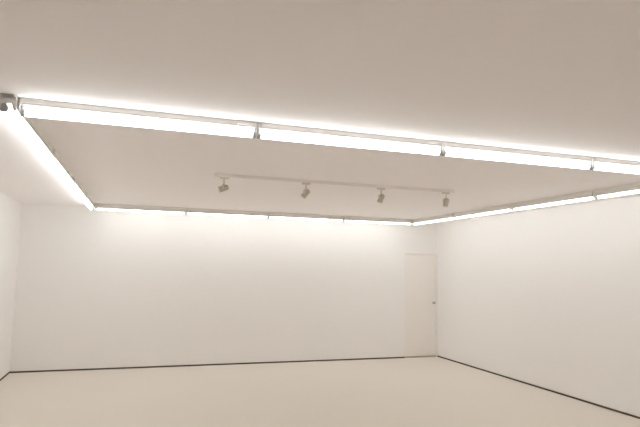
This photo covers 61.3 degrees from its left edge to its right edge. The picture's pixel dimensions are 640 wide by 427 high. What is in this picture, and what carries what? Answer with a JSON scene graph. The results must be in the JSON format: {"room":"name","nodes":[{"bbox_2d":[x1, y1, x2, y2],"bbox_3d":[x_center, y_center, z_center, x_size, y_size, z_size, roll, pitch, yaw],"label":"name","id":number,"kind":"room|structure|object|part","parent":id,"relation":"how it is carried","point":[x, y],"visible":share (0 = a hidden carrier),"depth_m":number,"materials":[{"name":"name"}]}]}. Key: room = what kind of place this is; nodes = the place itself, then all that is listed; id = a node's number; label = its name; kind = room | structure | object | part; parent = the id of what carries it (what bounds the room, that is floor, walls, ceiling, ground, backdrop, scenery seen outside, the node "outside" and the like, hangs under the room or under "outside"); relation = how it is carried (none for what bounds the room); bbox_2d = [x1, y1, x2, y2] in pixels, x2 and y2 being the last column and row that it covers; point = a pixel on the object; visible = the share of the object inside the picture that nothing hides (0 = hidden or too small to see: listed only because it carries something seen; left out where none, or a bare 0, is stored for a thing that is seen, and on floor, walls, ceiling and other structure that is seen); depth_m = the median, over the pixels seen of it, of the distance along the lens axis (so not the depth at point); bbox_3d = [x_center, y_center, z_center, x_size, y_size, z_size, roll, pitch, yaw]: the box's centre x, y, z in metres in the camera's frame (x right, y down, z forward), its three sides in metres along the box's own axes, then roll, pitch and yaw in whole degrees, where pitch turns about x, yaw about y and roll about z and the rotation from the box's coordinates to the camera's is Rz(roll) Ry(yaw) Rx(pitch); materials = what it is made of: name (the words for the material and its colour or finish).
{"room":"museum","nodes":[
{"label":"museum","id":0,"kind":"room"},
{"bbox_2d":[0,192,21,378],"bbox_3d":[-3.218,0.689,3.549,0.120,2.679,10.900,3,-6,-18],"label":"wall","id":1,"kind":"structure","parent":0,"point":[10,209],"depth_m":8.07,"materials":[{"name":"paint"}]},
{"bbox_2d":[9,203,437,371],"bbox_3d":[-1.247,1.360,9.851,7.625,2.679,0.120,3,-6,-18],"label":"wall","id":2,"kind":"structure","parent":0,"point":[95,288],"depth_m":9.51,"materials":[{"name":"paint"}]},
{"bbox_2d":[10,357,404,372],"bbox_3d":[-1.601,2.657,9.542,6.873,0.024,0.007,3,-6,-18],"label":"baseboard","id":3,"kind":"structure","parent":2,"relation":"attached to","point":[383,357],"depth_m":9.36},
{"bbox_2d":[404,254,435,356],"bbox_3d":[2.013,1.834,10.837,0.704,2.009,0.106,3,-6,-18],"label":"door","id":4,"kind":"structure","parent":2,"relation":"in","point":[420,280],"depth_m":10.85,"materials":[{"name":"paint"}]},
{"bbox_2d":[406,252,437,254],"bbox_3d":[2.064,0.813,10.942,0.714,0.030,0.007,3,-6,-18],"label":"trim","id":5,"kind":"structure","parent":2,"relation":"attached to","point":[406,252],"depth_m":10.97,"materials":[{"name":"paint"}]},
{"bbox_2d":[0,0,639,223],"bbox_3d":[0.481,-0.503,4.898,7.865,0.100,10.900,3,-6,-18],"label":"ceiling","id":6,"kind":"structure","parent":0,"point":[552,76],"depth_m":2.95,"materials":[{"name":"paint"}]},
{"bbox_2d":[0,93,54,158],"bbox_3d":[-1.998,-0.562,3.743,0.097,0.106,1.458,3,-6,-18],"label":"batten","id":7,"kind":"object","parent":6,"relation":"attached to","point":[9,103],"visible":0.98,"depth_m":3.54,"materials":[{"name":"white plastic"}]},
{"bbox_3d":[-1.769,-0.632,3.057,0.097,0.092,0.003,3,-6,-18],"label":"plate","id":8,"kind":"part","parent":7,"relation":"part of","materials":[{"name":"grey metal"}]},
{"bbox_2d":[41,148,74,183],"bbox_3d":[-2.460,-0.431,5.124,0.097,0.106,1.458,3,-6,-18],"label":"batten","id":9,"kind":"object","parent":6,"relation":"attached to","point":[56,163],"visible":0.81,"depth_m":5.07,"materials":[{"name":"white plastic"}]},
{"bbox_2d":[68,175,86,199],"bbox_3d":[-2.921,-0.301,6.504,0.097,0.106,1.458,3,-6,-18],"label":"batten","id":10,"kind":"object","parent":6,"relation":"attached to","point":[76,187],"visible":0.76,"depth_m":6.52,"materials":[{"name":"white plastic"}]},
{"bbox_2d":[82,192,94,209],"bbox_3d":[-3.383,-0.171,7.885,0.097,0.106,1.458,3,-6,-18],"label":"batten","id":11,"kind":"object","parent":6,"relation":"attached to","point":[89,203],"visible":0.75,"depth_m":7.91,"materials":[{"name":"white plastic"}]},
{"bbox_2d":[19,98,256,138],"bbox_3d":[-1.088,-0.582,3.380,1.393,0.106,0.097,3,-6,-18],"label":"batten","id":12,"kind":"object","parent":6,"relation":"attached to","point":[37,108],"visible":1,"depth_m":3.34,"materials":[{"name":"white plastic"}]},
{"bbox_2d":[95,203,185,213],"bbox_3d":[-2.886,-0.073,8.759,1.393,0.106,0.097,3,-6,-18],"label":"batten","id":13,"kind":"object","parent":6,"relation":"attached to","point":[99,206],"visible":1,"depth_m":8.73,"materials":[{"name":"white plastic"}]},
{"bbox_2d":[186,208,268,217],"bbox_3d":[-1.561,-0.005,9.195,1.393,0.106,0.097,3,-6,-18],"label":"batten","id":14,"kind":"object","parent":6,"relation":"attached to","point":[194,211],"visible":1,"depth_m":9.16,"materials":[{"name":"white plastic"}]},
{"bbox_2d":[268,212,343,221],"bbox_3d":[-0.235,0.064,9.632,1.393,0.106,0.097,3,-6,-18],"label":"batten","id":15,"kind":"object","parent":6,"relation":"attached to","point":[277,215],"visible":1,"depth_m":9.60,"materials":[{"name":"white plastic"}]},
{"bbox_2d":[215,173,453,192],"bbox_3d":[0.252,-0.328,6.006,2.816,0.036,0.042,3,-6,-18],"label":"track","id":16,"kind":"object","parent":6,"relation":"attached to","point":[216,174],"visible":1,"depth_m":5.94,"materials":[{"name":"white metal"}]},
{"bbox_2d":[218,177,228,192],"bbox_3d":[-0.997,-0.296,5.587,0.111,0.168,0.077,1,-6,-1],"label":"track spotlight","id":17,"kind":"object","parent":16,"relation":"attached to","point":[223,187],"visible":1,"depth_m":5.56,"materials":[{"name":"white metal"}]},
{"bbox_2d":[301,182,309,198],"bbox_3d":[-0.159,-0.247,5.865,0.106,0.179,0.079,-1,-6,20],"label":"track spotlight","id":18,"kind":"object","parent":16,"relation":"attached to","point":[306,191],"visible":1,"depth_m":5.84,"materials":[{"name":"white metal"}]},
{"bbox_2d":[377,187,384,203],"bbox_3d":[0.694,-0.202,6.147,0.096,0.181,0.085,-1,-6,16],"label":"track spotlight","id":19,"kind":"object","parent":16,"relation":"hanging from","point":[381,196],"visible":1,"depth_m":6.12,"materials":[{"name":"white metal"}]},
{"bbox_2d":[442,192,449,206],"bbox_3d":[1.491,-0.162,6.407,0.084,0.180,0.088,-3,-7,33],"label":"track spotlight","id":20,"kind":"object","parent":16,"relation":"hanging from","point":[446,200],"visible":1,"depth_m":6.38,"materials":[{"name":"white metal"}]},
{"bbox_2d":[256,122,443,155],"bbox_3d":[0.237,-0.513,3.817,1.393,0.106,0.097,3,-6,-18],"label":"batten","id":21,"kind":"object","parent":6,"relation":"attached to","point":[270,131],"visible":0.96,"depth_m":3.78,"materials":[{"name":"white plastic"}]},
{"bbox_2d":[343,216,412,224],"bbox_3d":[1.090,0.132,10.069,1.393,0.106,0.097,3,-6,-18],"label":"batten","id":22,"kind":"object","parent":6,"relation":"attached to","point":[346,218],"visible":1,"depth_m":10.03,"materials":[{"name":"white plastic"}]},
{"bbox_2d":[412,213,454,224],"bbox_3d":[2.015,0.108,9.663,0.097,0.106,1.458,3,-6,-18],"label":"batten","id":23,"kind":"object","parent":6,"relation":"attached to","point":[445,217],"visible":0.85,"depth_m":9.58,"materials":[{"name":"white plastic"}]},
{"bbox_2d":[453,203,512,218],"bbox_3d":[2.476,-0.022,8.282,0.097,0.106,1.458,3,-6,-18],"label":"batten","id":24,"kind":"object","parent":6,"relation":"attached to","point":[506,207],"visible":0.87,"depth_m":8.20,"materials":[{"name":"white plastic"}]},
{"bbox_2d":[438,142,593,169],"bbox_3d":[1.563,-0.445,4.253,1.393,0.106,0.097,3,-6,-18],"label":"batten","id":25,"kind":"object","parent":6,"relation":"attached to","point":[453,149],"visible":0.92,"depth_m":4.22,"materials":[{"name":"white plastic"}]},
{"bbox_2d":[510,190,595,210],"bbox_3d":[2.938,-0.153,6.902,0.097,0.106,1.458,3,-6,-18],"label":"batten","id":26,"kind":"object","parent":6,"relation":"attached to","point":[585,195],"visible":0.91,"depth_m":6.80,"materials":[{"name":"white plastic"}]},
{"bbox_2d":[591,157,639,173],"bbox_3d":[2.889,-0.376,4.690,1.393,0.106,0.097,3,-6,-18],"label":"batten","id":27,"kind":"object","parent":6,"relation":"attached to","point":[602,164],"visible":0.8,"depth_m":4.54,"materials":[{"name":"white plastic"}]},
{"bbox_2d":[592,182,639,198],"bbox_3d":[3.400,-0.283,5.521,0.097,0.106,1.458,3,-6,-18],"label":"batten","id":28,"kind":"object","parent":6,"relation":"attached to","point":[633,188],"visible":1,"depth_m":5.90,"materials":[{"name":"white plastic"}]},
{"bbox_2d":[0,357,639,426],"bbox_3d":[0.430,2.261,4.620,7.865,0.100,10.900,3,-6,-18],"label":"floor","id":29,"kind":"structure","parent":0,"point":[419,391],"depth_m":7.13,"materials":[{"name":"beige concrete"}]},
{"bbox_2d":[405,356,435,357],"bbox_3d":[1.987,2.848,10.756,0.712,0.018,0.062,3,-6,-18],"label":"threshold","id":30,"kind":"object","parent":29,"relation":"on","point":[408,356],"visible":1,"depth_m":10.71,"materials":[{"name":"grey"}]},
{"bbox_2d":[437,196,639,416],"bbox_3d":[4.129,1.069,5.969,0.120,2.679,10.900,3,-6,-18],"label":"wall","id":31,"kind":"structure","parent":0,"point":[549,298],"depth_m":7.95,"materials":[{"name":"paint"}]},
{"bbox_2d":[437,355,639,418],"bbox_3d":[4.045,2.386,5.816,0.007,0.024,10.660,3,-6,-18],"label":"baseboard","id":32,"kind":"structure","parent":31,"relation":"attached to","point":[608,408],"depth_m":7.87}
]}

